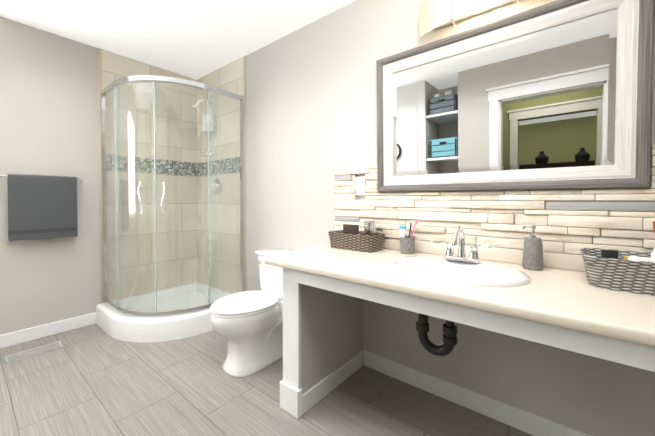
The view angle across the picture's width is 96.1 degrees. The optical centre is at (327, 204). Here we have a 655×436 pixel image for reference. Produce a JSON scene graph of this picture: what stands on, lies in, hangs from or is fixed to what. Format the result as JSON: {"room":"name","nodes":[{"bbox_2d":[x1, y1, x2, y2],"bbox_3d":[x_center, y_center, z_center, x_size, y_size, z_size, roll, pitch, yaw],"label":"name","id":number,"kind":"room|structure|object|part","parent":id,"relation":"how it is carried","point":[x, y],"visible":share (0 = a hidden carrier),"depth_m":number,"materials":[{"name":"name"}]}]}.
{"room":"bathroom","nodes":[
{"label":"bathroom","id":0,"kind":"room"},
{"bbox_2d":[0,16,99,334],"bbox_3d":[-2.524,-0.157,2.135,0.120,2.450,3.440,1,1,39],"label":"wall","id":1,"kind":"structure","parent":0,"point":[49,103],"depth_m":2.38,"materials":[{"name":"grey paint"}]},
{"bbox_2d":[0,173,81,241],"bbox_3d":[-2.247,0.020,2.309,0.097,0.510,0.524,1,1,39],"label":"towel rail","id":2,"kind":"object","parent":1,"relation":"attached to","point":[42,207],"visible":1,"depth_m":2.28,"materials":[{"name":"grey fabric"}]},
{"bbox_2d":[0,312,95,348],"bbox_3d":[-2.762,1.024,1.754,0.014,0.100,2.279,1,1,39],"label":"baseboard","id":3,"kind":"structure","parent":1,"relation":"attached to","point":[28,334],"depth_m":2.36,"materials":[{"name":"white wood"}]},
{"bbox_2d":[98,48,102,303],"bbox_3d":[-2.032,-0.164,2.640,0.014,2.450,0.024,1,1,39],"label":"trim","id":4,"kind":"structure","parent":1,"relation":"attached to","point":[100,168],"depth_m":2.63,"materials":[{"name":"beige"}]},
{"bbox_2d":[101,49,197,300],"bbox_3d":[-1.747,-0.169,2.995,0.012,2.450,0.884,1,1,39],"label":"wall tile","id":5,"kind":"structure","parent":1,"relation":"attached to","point":[114,66],"depth_m":2.97,"materials":[{"name":"beige tile"}]},
{"bbox_2d":[0,0,355,79],"bbox_3d":[-1.422,-1.363,-0.760,5.440,0.060,6.540,1,1,39],"label":"ceiling","id":6,"kind":"structure","parent":0,"point":[196,39],"depth_m":2.26,"materials":[{"name":"white paint"}]},
{"bbox_2d":[0,324,532,435],"bbox_3d":[-1.426,1.147,-0.719,5.440,0.060,6.540,1,1,39],"label":"floor","id":7,"kind":"structure","parent":0,"point":[93,380],"depth_m":1.63,"materials":[{"name":"tile"}]},
{"bbox_2d":[4,341,63,363],"bbox_3d":[-2.120,1.067,2.133,0.140,0.004,0.295,1,1,39],"label":"floor vent","id":8,"kind":"object","parent":7,"relation":"in","point":[31,352],"visible":1,"depth_m":2.12,"materials":[{"name":"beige metal"}]},
{"bbox_2d":[96,75,243,342],"bbox_3d":[-1.401,-0.012,2.673,0.931,2.148,0.932,1,1,39],"label":"shower","id":9,"kind":"object","parent":7,"relation":"on","point":[176,313],"visible":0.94,"depth_m":2.45,"materials":[{"name":"clear glass"}]},
{"bbox_2d":[210,248,294,376],"bbox_3d":[-0.470,0.723,2.072,0.496,0.701,0.720,1,1,39],"label":"toilet","id":10,"kind":"object","parent":7,"relation":"on","point":[248,325],"visible":0.75,"depth_m":1.90,"materials":[{"name":"white ceramic"}]},
{"bbox_3d":[-0.546,0.659,1.977,0.386,0.045,0.475,1,1,39],"label":"seat","id":11,"kind":"part","parent":10,"relation":"part of","materials":[{"name":"white plastic"}]},
{"bbox_3d":[-0.314,0.540,2.263,0.476,0.277,0.205,1,1,39],"label":"tank","id":12,"kind":"part","parent":10,"relation":"part of","materials":[{"name":"white ceramic"}]},
{"bbox_3d":[-0.314,0.385,2.259,0.496,0.032,0.224,1,1,39],"label":"tank lid","id":13,"kind":"part","parent":10,"relation":"part of","materials":[{"name":"white ceramic"}]},
{"bbox_2d":[280,268,654,418],"bbox_3d":[0.803,0.711,1.107,2.222,0.760,0.647,1,1,39],"label":"bathroom vanity","id":14,"kind":"object","parent":7,"relation":"on","point":[323,319],"depth_m":1.51,"materials":[{"name":"white wood"}]},
{"bbox_3d":[-0.188,0.703,1.538,0.118,0.760,0.020,1,1,39],"label":"post","id":15,"kind":"part","parent":14,"relation":"part of","materials":[{"name":"white wood"}]},
{"bbox_3d":[0.006,0.699,1.779,0.110,0.760,0.598,1,1,39],"label":"panel","id":16,"kind":"part","parent":14,"relation":"part of","materials":[{"name":"grey paint"}]},
{"bbox_2d":[264,244,654,351],"bbox_3d":[0.758,0.311,1.120,2.318,0.040,0.674,1,1,39],"label":"countertop","id":17,"kind":"structure","parent":14,"relation":"on","point":[562,299],"depth_m":0.96,"materials":[{"name":"beige stone"}]},
{"bbox_2d":[328,221,384,252],"bbox_3d":[0.178,0.192,1.846,0.346,0.170,0.186,1,1,39],"label":"basket","id":18,"kind":"object","parent":17,"relation":"on","point":[369,239],"visible":1,"depth_m":1.79,"materials":[{"name":"wicker"}]},
{"bbox_2d":[399,219,417,253],"bbox_3d":[0.461,0.181,1.682,0.101,0.199,0.082,1,1,39],"label":"toothbrush cup","id":19,"kind":"object","parent":17,"relation":"on","point":[407,244],"visible":1,"depth_m":1.66,"materials":[{"name":"grey concrete"}]},
{"bbox_2d":[368,252,535,295],"bbox_3d":[0.541,0.351,1.280,0.564,0.165,0.450,1,1,39],"label":"sink","id":20,"kind":"object","parent":17,"relation":"in","point":[504,276],"depth_m":1.29,"materials":[{"name":"white ceramic"}]},
{"bbox_2d":[428,224,495,263],"bbox_3d":[0.607,0.182,1.359,0.286,0.168,0.160,1,1,39],"label":"faucet","id":21,"kind":"object","parent":17,"relation":"on","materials":[{"name":"silver metal"}]},
{"bbox_2d":[522,225,543,270],"bbox_3d":[0.914,0.190,1.311,0.080,0.195,0.078,1,1,39],"label":"soap dispenser","id":22,"kind":"object","parent":17,"relation":"on","point":[532,254],"visible":1,"depth_m":1.29,"materials":[{"name":"grey concrete"}]},
{"bbox_2d":[580,221,654,295],"bbox_3d":[1.153,0.177,0.993,0.456,0.231,0.261,1,1,39],"label":"basket","id":23,"kind":"object","parent":17,"relation":"on","point":[624,271],"visible":0.98,"depth_m":0.99,"materials":[{"name":"wicker"}]},
{"bbox_2d":[246,0,654,435],"bbox_3d":[0.238,-0.150,2.043,4.540,2.450,0.120,1,1,39],"label":"wall","id":24,"kind":"structure","parent":0,"point":[311,108],"depth_m":1.95,"materials":[{"name":"grey paint"}]},
{"bbox_2d":[197,56,242,293],"bbox_3d":[-1.129,-0.169,3.058,0.873,2.450,0.012,1,1,39],"label":"wall tile","id":25,"kind":"structure","parent":24,"relation":"attached to","point":[228,77],"depth_m":3.01,"materials":[{"name":"beige tile"}]},
{"bbox_2d":[243,55,245,290],"bbox_3d":[-0.779,-0.164,2.776,0.024,2.450,0.014,1,1,39],"label":"trim","id":26,"kind":"structure","parent":24,"relation":"attached to","point":[244,75],"depth_m":2.76,"materials":[{"name":"beige"}]},
{"bbox_2d":[356,176,365,194],"bbox_3d":[0.223,-0.121,1.961,0.072,0.123,0.023,1,1,39],"label":"electrical outlet","id":27,"kind":"object","parent":24,"relation":"attached to","point":[360,185],"visible":0.9,"depth_m":1.95,"materials":[{"name":"white plastic"}]},
{"bbox_2d":[419,0,519,37],"bbox_3d":[0.767,-1.025,1.440,0.663,0.188,0.132,1,1,39],"label":"sconce","id":28,"kind":"object","parent":24,"relation":"attached to","point":[435,14],"visible":1,"depth_m":1.52,"materials":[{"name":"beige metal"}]},
{"bbox_2d":[364,350,591,435],"bbox_3d":[1.056,1.038,1.315,2.084,0.100,0.014,1,1,39],"label":"baseboard","id":29,"kind":"structure","parent":24,"relation":"attached to","point":[517,418],"depth_m":1.54,"materials":[{"name":"white wood"}]},
{"bbox_2d":[382,236,584,271],"bbox_3d":[0.963,0.252,1.373,2.318,0.069,0.021,1,1,39],"label":"backsplash","id":30,"kind":"structure","parent":24,"relation":"attached to","point":[574,261],"depth_m":1.41,"materials":[{"name":"beige tile"}]},
{"bbox_2d":[376,0,654,191],"bbox_3d":[0.774,-0.477,1.483,1.170,0.816,0.069,1,1,39],"label":"mirror","id":31,"kind":"object","parent":24,"relation":"attached to","point":[557,94],"visible":1,"depth_m":1.37,"materials":[{"name":"grey wood"}]},
{"label":"glass","id":32,"kind":"part","parent":31,"relation":"part of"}
]}

